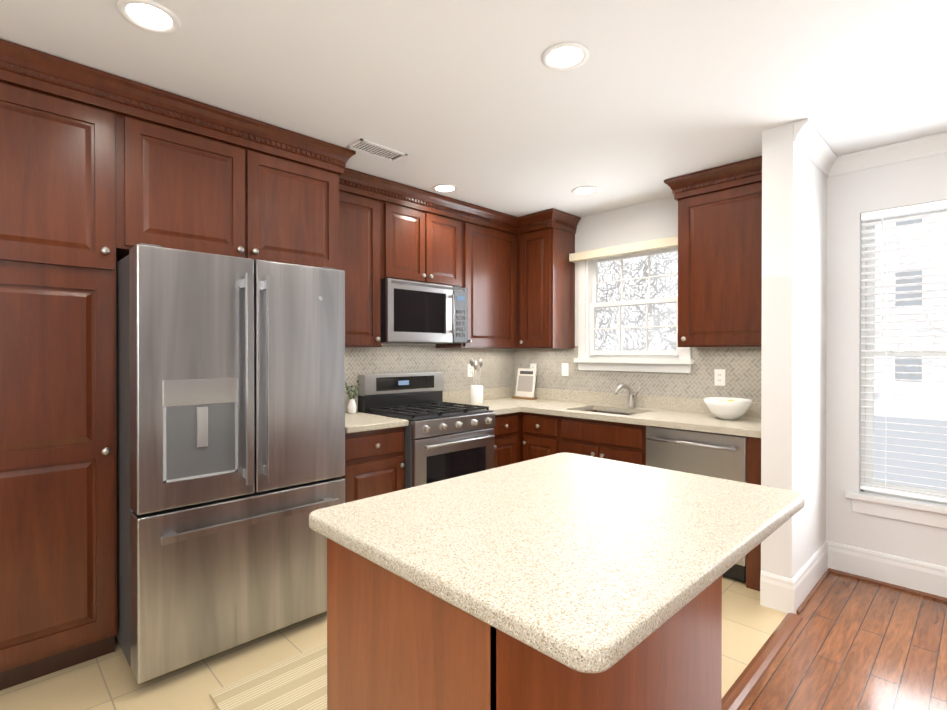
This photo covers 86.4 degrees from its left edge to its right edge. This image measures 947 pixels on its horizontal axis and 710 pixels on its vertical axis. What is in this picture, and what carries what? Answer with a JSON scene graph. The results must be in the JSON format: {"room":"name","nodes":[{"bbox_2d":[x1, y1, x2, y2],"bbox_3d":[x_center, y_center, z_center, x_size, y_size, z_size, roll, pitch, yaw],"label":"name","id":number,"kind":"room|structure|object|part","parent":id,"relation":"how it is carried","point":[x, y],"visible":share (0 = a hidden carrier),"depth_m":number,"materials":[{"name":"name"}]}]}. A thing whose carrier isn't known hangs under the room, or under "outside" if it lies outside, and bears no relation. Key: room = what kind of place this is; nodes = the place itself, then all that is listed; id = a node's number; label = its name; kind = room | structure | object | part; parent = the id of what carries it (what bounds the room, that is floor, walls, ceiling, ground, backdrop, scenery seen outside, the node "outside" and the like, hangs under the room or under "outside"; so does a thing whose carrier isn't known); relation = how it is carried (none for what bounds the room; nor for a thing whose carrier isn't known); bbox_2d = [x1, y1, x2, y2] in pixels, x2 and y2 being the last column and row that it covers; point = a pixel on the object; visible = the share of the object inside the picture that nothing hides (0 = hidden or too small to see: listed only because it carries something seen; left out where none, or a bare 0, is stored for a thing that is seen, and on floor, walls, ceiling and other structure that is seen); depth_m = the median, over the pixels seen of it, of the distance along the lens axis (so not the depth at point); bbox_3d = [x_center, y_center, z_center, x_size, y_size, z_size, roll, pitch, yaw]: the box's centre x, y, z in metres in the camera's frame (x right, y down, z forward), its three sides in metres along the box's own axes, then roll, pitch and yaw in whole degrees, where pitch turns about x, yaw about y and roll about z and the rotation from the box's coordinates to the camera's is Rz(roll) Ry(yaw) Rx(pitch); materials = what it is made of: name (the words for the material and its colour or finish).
{"room":"kitchen","nodes":[
{"label":"kitchen","id":0,"kind":"room"},
{"bbox_2d":[0,575,796,709],"bbox_3d":[-1.056,1.375,1.831,6.500,0.060,2.700,0,0,-44],"label":"floor","id":1,"kind":"structure","parent":0,"point":[750,623],"depth_m":2.15,"materials":[{"name":"beige tile"}]},
{"bbox_2d":[0,67,119,690],"bbox_3d":[-2.001,0.123,2.211,0.628,2.440,0.618,0,0,-44],"label":"tall cabinet","id":2,"kind":"object","parent":1,"relation":"on","point":[102,173],"depth_m":2.07,"materials":[{"name":"brown wood"}]},
{"bbox_2d":[115,243,344,683],"bbox_3d":[-1.285,0.446,2.585,0.908,1.790,0.992,0,0,-44],"label":"refrigerator","id":3,"kind":"object","parent":1,"relation":"on","point":[230,421],"visible":0.94,"depth_m":2.18,"materials":[{"name":"grey metal"}]},
{"bbox_2d":[210,642,326,709],"bbox_3d":[-0.285,1.338,2.201,1.380,0.008,0.754,0,0,-44],"label":"runner mat","id":4,"kind":"object","parent":1,"relation":"on","point":[298,682],"visible":0.33,"depth_m":2.02,"materials":[{"name":"beige fabric"}]},
{"bbox_2d":[341,427,404,502],"bbox_3d":[-0.825,0.900,3.363,0.476,0.872,0.618,0,0,-44],"label":"base cabinet","id":5,"kind":"object","parent":1,"relation":"on","point":[374,460],"depth_m":3.14,"materials":[{"name":"brown wood"}]},
{"bbox_2d":[345,411,407,434],"bbox_3d":[-0.809,0.443,3.359,0.455,0.040,0.644,0,0,-44],"label":"countertop","id":6,"kind":"structure","parent":5,"relation":"on","point":[357,422],"depth_m":3.21,"materials":[{"name":"beige stone"}]},
{"bbox_2d":[345,380,359,413],"bbox_3d":[-0.871,0.300,3.610,0.134,0.240,0.115,0,0,-44],"label":"vase","id":7,"kind":"object","parent":6,"relation":"on","point":[351,407],"visible":0.94,"depth_m":3.59,"materials":[{"name":"white ceramic"}]},
{"bbox_2d":[358,372,494,488],"bbox_3d":[-0.330,0.740,3.748,0.759,1.190,0.740,0,0,-44],"label":"gas range","id":8,"kind":"object","parent":1,"relation":"on","point":[445,440],"visible":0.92,"depth_m":3.61,"materials":[{"name":"grey metal"}]},
{"bbox_2d":[491,411,519,467],"bbox_3d":[0.021,0.896,4.189,0.350,0.872,0.618,0,0,-44],"label":"base cabinet","id":9,"kind":"object","parent":1,"relation":"on","point":[507,427],"depth_m":4.00,"materials":[{"name":"brown wood"}]},
{"bbox_2d":[458,403,519,414],"bbox_3d":[0.033,0.438,4.180,0.357,0.040,0.644,0,0,-44],"label":"countertop","id":10,"kind":"structure","parent":9,"relation":"on","point":[499,408],"depth_m":4.02,"materials":[{"name":"beige stone"}]},
{"bbox_2d":[469,358,482,403],"bbox_3d":[0.015,0.219,4.297,0.134,0.396,0.155,0,0,-44],"label":"utensil canister","id":11,"kind":"object","parent":10,"relation":"on","point":[476,394],"visible":1,"depth_m":4.26,"materials":[{"name":"white ceramic"}]},
{"bbox_2d":[327,538,721,709],"bbox_3d":[0.204,0.910,1.577,1.138,0.872,0.686,0,0,-44],"label":"base cabinet","id":12,"kind":"object","parent":1,"relation":"on","point":[395,642],"visible":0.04,"depth_m":1.20,"materials":[{"name":"brown wood"}]},
{"bbox_2d":[309,452,804,673],"bbox_3d":[0.289,0.453,1.486,1.220,0.040,0.925,0,0,-44],"label":"countertop","id":13,"kind":"structure","parent":12,"relation":"on","point":[583,563],"depth_m":1.19,"materials":[{"name":"beige stone"}]},
{"bbox_2d":[520,407,603,461],"bbox_3d":[0.740,0.896,4.194,0.617,0.872,0.375,0,0,-44],"label":"base cabinet","id":14,"kind":"object","parent":1,"relation":"on","point":[540,435],"depth_m":3.92,"materials":[{"name":"brown wood"}]},
{"bbox_2d":[468,395,760,438],"bbox_3d":[1.014,0.440,3.891,0.644,0.040,2.428,0,0,-44],"label":"countertop","id":15,"kind":"structure","parent":14,"relation":"on","point":[748,426],"depth_m":3.52,"materials":[{"name":"beige stone"}]},
{"bbox_2d":[511,368,536,399],"bbox_3d":[0.482,0.272,4.779,0.098,0.286,0.240,0,0,-44],"label":"cookbook","id":16,"kind":"object","parent":15,"relation":"on","point":[525,384],"visible":0.98,"depth_m":4.78,"materials":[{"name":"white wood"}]},
{"bbox_2d":[561,410,645,465],"bbox_3d":[1.104,0.898,3.799,0.649,0.872,0.696,0,0,-44],"label":"base cabinet","id":17,"kind":"object","parent":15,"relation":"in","point":[606,438],"depth_m":3.57,"materials":[{"name":"brown wood"}]},
{"bbox_2d":[614,384,640,407],"bbox_3d":[1.206,0.324,3.938,0.221,0.190,0.123,0,0,-44],"label":"sink faucet","id":18,"kind":"object","parent":15,"relation":"on","point":[631,395],"visible":1,"depth_m":3.98,"materials":[{"name":"silver metal"}]},
{"bbox_2d":[703,397,751,419],"bbox_3d":[1.678,0.357,3.334,0.290,0.130,0.290,0,0,-44],"label":"bowl","id":19,"kind":"object","parent":15,"relation":"on","point":[727,408],"visible":1,"depth_m":3.25,"materials":[{"name":"white ceramic"}]},
{"bbox_3d":[1.831,0.902,3.077,0.616,0.872,0.116,0,0,-44],"label":"panel","id":20,"kind":"part","parent":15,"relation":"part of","materials":[{"name":"brown wood"}]},
{"bbox_2d":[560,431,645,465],"bbox_3d":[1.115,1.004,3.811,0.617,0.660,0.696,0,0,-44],"label":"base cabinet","id":21,"kind":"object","parent":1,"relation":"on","point":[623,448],"depth_m":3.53,"materials":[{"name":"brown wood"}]},
{"bbox_2d":[646,426,745,581],"bbox_3d":[1.546,0.903,3.310,0.666,0.868,0.610,0,0,-44],"label":"dishwasher","id":22,"kind":"object","parent":1,"relation":"on","point":[717,455],"visible":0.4,"depth_m":3.07,"materials":[{"name":"grey metal"}]},
{"bbox_2d":[381,343,435,345],"bbox_3d":[-1.964,0.070,2.754,6.500,2.540,0.100,0,0,-44],"label":"wall","id":23,"kind":"structure","parent":0,"point":[409,344],"depth_m":4.11,"materials":[{"name":"white paint"}]},
{"bbox_2d":[112,99,343,269],"bbox_3d":[-1.386,-0.788,2.807,1.089,0.625,0.618,0,0,-44],"label":"upper cabinet","id":24,"kind":"object","parent":23,"relation":"attached to","point":[181,184],"depth_m":2.50,"materials":[{"name":"brown wood"}]},
{"bbox_2d":[344,183,383,347],"bbox_3d":[-0.920,-0.579,3.455,0.479,1.050,0.342,0,0,-44],"label":"upper cabinet","id":25,"kind":"object","parent":23,"relation":"attached to","point":[363,208],"depth_m":3.39,"materials":[{"name":"brown wood"}]},
{"bbox_2d":[384,195,463,286],"bbox_3d":[-0.475,-0.822,3.888,0.763,0.568,0.342,0,0,-44],"label":"upper cabinet","id":26,"kind":"object","parent":23,"relation":"attached to","point":[423,243],"depth_m":3.74,"materials":[{"name":"brown wood"}]},
{"bbox_2d":[381,278,466,343],"bbox_3d":[-0.435,-0.313,3.851,0.759,0.446,0.450,0,0,-44],"label":"microwave","id":27,"kind":"object","parent":26,"relation":"attached to","point":[413,312],"visible":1,"depth_m":3.68,"materials":[{"name":"silver metal"}]},
{"bbox_2d":[345,387,511,410],"bbox_3d":[-0.399,0.368,4.191,2.204,0.100,0.020,0,0,-44],"label":"backsplash","id":28,"kind":"structure","parent":23,"relation":"attached to","point":[506,392],"depth_m":4.51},
{"bbox_2d":[345,345,513,411],"bbox_3d":[-0.406,0.177,4.202,2.250,0.510,0.004,0,0,-44],"label":"tile backsplash","id":29,"kind":"structure","parent":23,"relation":"attached to","point":[497,369],"depth_m":4.30,"materials":[{"name":"beige tile"}]},
{"bbox_2d":[467,364,473,376],"bbox_3d":[-0.026,0.140,4.563,0.072,0.116,0.008,0,0,-44],"label":"outlet","id":30,"kind":"object","parent":29,"relation":"attached to","point":[469,370],"visible":0.85,"depth_m":4.55,"materials":[{"name":"white plastic"}]},
{"bbox_2d":[436,215,515,348],"bbox_3d":[0.026,-0.584,4.379,0.637,1.050,0.342,0,0,-44],"label":"upper cabinet","id":31,"kind":"object","parent":23,"relation":"attached to","point":[489,248],"depth_m":4.25,"materials":[{"name":"brown wood"}]},
{"bbox_2d":[0,0,946,216],"bbox_3d":[0.594,-1.202,0.213,6.620,0.030,7.300,0,0,-44],"label":"ceiling","id":32,"kind":"structure","parent":0,"point":[478,103],"depth_m":2.17,"materials":[{"name":"white paint"}]},
{"bbox_2d":[117,0,180,33],"bbox_3d":[-1.141,-1.191,1.776,0.190,0.008,0.190,0,0,-44],"label":"recessed light","id":33,"kind":"object","parent":32,"relation":"in","point":[151,16],"visible":1,"depth_m":1.77,"materials":[{"name":"white plastic"}]},
{"bbox_2d":[347,138,407,161],"bbox_3d":[-0.561,-1.197,2.957,0.320,0.008,0.150,0,0,-44],"label":"ceiling vent","id":34,"kind":"object","parent":32,"relation":"in","point":[375,149],"visible":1,"depth_m":2.94,"materials":[{"name":"white metal"}]},
{"bbox_2d":[432,184,457,192],"bbox_3d":[-0.206,-1.200,3.638,0.190,0.008,0.190,0,0,-44],"label":"recessed light","id":35,"kind":"object","parent":32,"relation":"in","point":[445,188],"visible":1,"depth_m":3.64,"materials":[{"name":"white"}]},
{"bbox_2d":[542,42,589,70],"bbox_3d":[0.368,-1.192,2.019,0.190,0.008,0.190,0,0,-44],"label":"recessed light","id":36,"kind":"object","parent":32,"relation":"in","point":[563,56],"visible":1,"depth_m":2.01,"materials":[{"name":"white plastic"}]},
{"bbox_2d":[572,186,597,194],"bbox_3d":[0.813,-1.201,3.683,0.190,0.008,0.190,0,0,-44],"label":"recessed light","id":37,"kind":"object","parent":32,"relation":"in","point":[583,190],"visible":1,"depth_m":3.68,"materials":[{"name":"white"}]},
{"bbox_2d":[575,153,946,566],"bbox_3d":[2.920,0.071,2.490,0.120,2.540,7.300,0,0,-44],"label":"wall","id":38,"kind":"structure","parent":0,"point":[852,197],"depth_m":3.06,"materials":[{"name":"white paint"}]},
{"bbox_2d":[516,219,575,348],"bbox_3d":[0.638,-0.584,4.488,0.342,1.050,0.395,0,0,-44],"label":"upper cabinet","id":39,"kind":"object","parent":38,"relation":"attached to","point":[545,275],"depth_m":4.35,"materials":[{"name":"brown wood"}]},
{"bbox_3d":[-0.630,-1.133,3.189,3.962,0.131,0.438,0,0,-44],"label":"crown molding","id":40,"kind":"part","parent":39,"relation":"part of","materials":[{"name":"brown wood"}]},
{"bbox_2d":[574,247,693,372],"bbox_3d":[1.295,-0.371,4.109,0.170,1.008,1.020,0,0,-44],"label":"kitchen window","id":41,"kind":"structure","parent":38,"relation":"in","point":[679,360],"depth_m":4.20,"materials":[{"name":"white"}]},
{"bbox_2d":[569,236,677,262],"bbox_3d":[1.227,-0.846,4.042,0.082,0.067,1.051,0,0,-44],"label":"valance board","id":42,"kind":"object","parent":41,"relation":"attached to","point":[646,246],"visible":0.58,"depth_m":4.01,"materials":[{"name":"beige wood"}]},
{"bbox_3d":[1.318,-0.420,4.131,0.035,0.769,0.724,0,0,-44],"label":"glass","id":43,"kind":"part","parent":41,"relation":"part of","materials":[{"name":"glass"}]},
{"bbox_2d":[512,387,760,418],"bbox_3d":[1.237,0.369,4.107,0.021,0.100,2.426,0,0,-44],"label":"backsplash","id":44,"kind":"structure","parent":38,"relation":"attached to","point":[665,403],"depth_m":4.03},
{"bbox_2d":[514,346,760,402],"bbox_3d":[1.247,0.177,4.115,0.004,0.510,2.429,0,0,-44],"label":"tile backsplash","id":45,"kind":"structure","parent":38,"relation":"attached to","point":[741,366],"depth_m":3.87,"materials":[{"name":"beige tile"}]},
{"bbox_2d":[530,363,535,368],"bbox_3d":[0.569,0.139,4.800,0.008,0.116,0.072,0,0,-44],"label":"outlet","id":46,"kind":"object","parent":45,"relation":"attached to","point":[532,365],"visible":0.44,"depth_m":4.80,"materials":[{"name":"white plastic"}]},
{"bbox_2d":[562,363,568,375],"bbox_3d":[0.823,0.130,4.538,0.010,0.116,0.072,0,0,-44],"label":"switch plate","id":47,"kind":"object","parent":45,"relation":"attached to","point":[565,369],"visible":1,"depth_m":4.53,"materials":[{"name":"white plastic"}]},
{"bbox_2d":[714,369,724,385],"bbox_3d":[1.753,0.160,3.587,0.008,0.116,0.072,0,0,-44],"label":"electrical outlet","id":48,"kind":"object","parent":45,"relation":"attached to","point":[719,377],"visible":1,"depth_m":3.59,"materials":[{"name":"white plastic"}]},
{"bbox_2d":[672,171,761,346],"bbox_3d":[1.744,-0.578,3.354,0.342,1.050,0.647,0,0,-44],"label":"upper cabinet","id":49,"kind":"object","parent":38,"relation":"attached to","point":[720,224],"depth_m":3.26,"materials":[{"name":"brown wood"}]},
{"bbox_3d":[1.699,-1.134,3.351,0.402,0.131,0.708,0,0,-44],"label":"crown molding","id":50,"kind":"part","parent":49,"relation":"part of","materials":[{"name":"brown wood"}]},
{"bbox_2d":[760,540,946,613],"bbox_3d":[3.478,1.257,1.275,0.786,0.180,4.753,0,0,-44],"label":"baseboard","id":51,"kind":"structure","parent":38,"relation":"attached to","point":[783,594],"depth_m":2.85,"materials":[{"name":"white wood"}]},
{"bbox_2d":[794,119,946,176],"bbox_3d":[3.534,-1.143,1.217,0.768,0.095,4.609,0,0,-44],"label":"crown molding","id":52,"kind":"structure","parent":38,"relation":"attached to","point":[814,146],"depth_m":2.86,"materials":[{"name":"white"}]},
{"bbox_2d":[845,209,946,528],"bbox_3d":[2.671,0.047,2.705,0.165,1.795,1.075,0,0,-44],"label":"dining room window","id":53,"kind":"structure","parent":38,"relation":"in","point":[912,509],"depth_m":3.01,"materials":[{"name":"white"}]},
{"bbox_2d":[860,200,946,501],"bbox_3d":[2.664,-0.020,2.697,0.060,1.655,0.943,0,0,-44],"label":"window blinds","id":54,"kind":"object","parent":53,"relation":"attached to","point":[908,210],"visible":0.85,"depth_m":2.89,"materials":[{"name":"white plastic"}]},
{"bbox_2d":[761,122,826,578],"bbox_3d":[1.873,0.069,2.925,0.770,2.540,0.145,0,0,-44],"label":"wall pier","id":55,"kind":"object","parent":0,"point":[794,300],"visible":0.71,"depth_m":2.69,"materials":[{"name":"white paint"}]},
{"bbox_2d":[740,572,946,709],"bbox_3d":[1.494,1.388,-0.781,6.500,0.060,4.600,0,0,-44],"label":"floor","id":56,"kind":"structure","parent":0,"point":[854,644],"depth_m":2.25,"materials":[{"name":"brown wood"}]},
{"bbox_2d":[721,613,802,709],"bbox_3d":[-0.359,1.343,0.623,5.610,0.014,0.070,0,0,-44],"label":"threshold strip","id":57,"kind":"object","parent":56,"relation":"on","point":[739,691],"depth_m":2.16,"materials":[{"name":"brown wood"}]},
{"label":"outside","id":58,"kind":"structure","parent":0,"visible":0},
{"bbox_2d":[595,251,677,350],"bbox_3d":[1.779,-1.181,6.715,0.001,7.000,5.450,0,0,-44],"label":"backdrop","id":59,"kind":"structure","parent":58,"point":[632,319],"depth_m":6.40,"materials":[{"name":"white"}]},
{"bbox_2d":[874,215,946,490],"bbox_3d":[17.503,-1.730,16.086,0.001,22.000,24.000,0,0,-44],"label":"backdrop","id":60,"kind":"structure","parent":58,"point":[884,454],"depth_m":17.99,"materials":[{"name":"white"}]}
]}

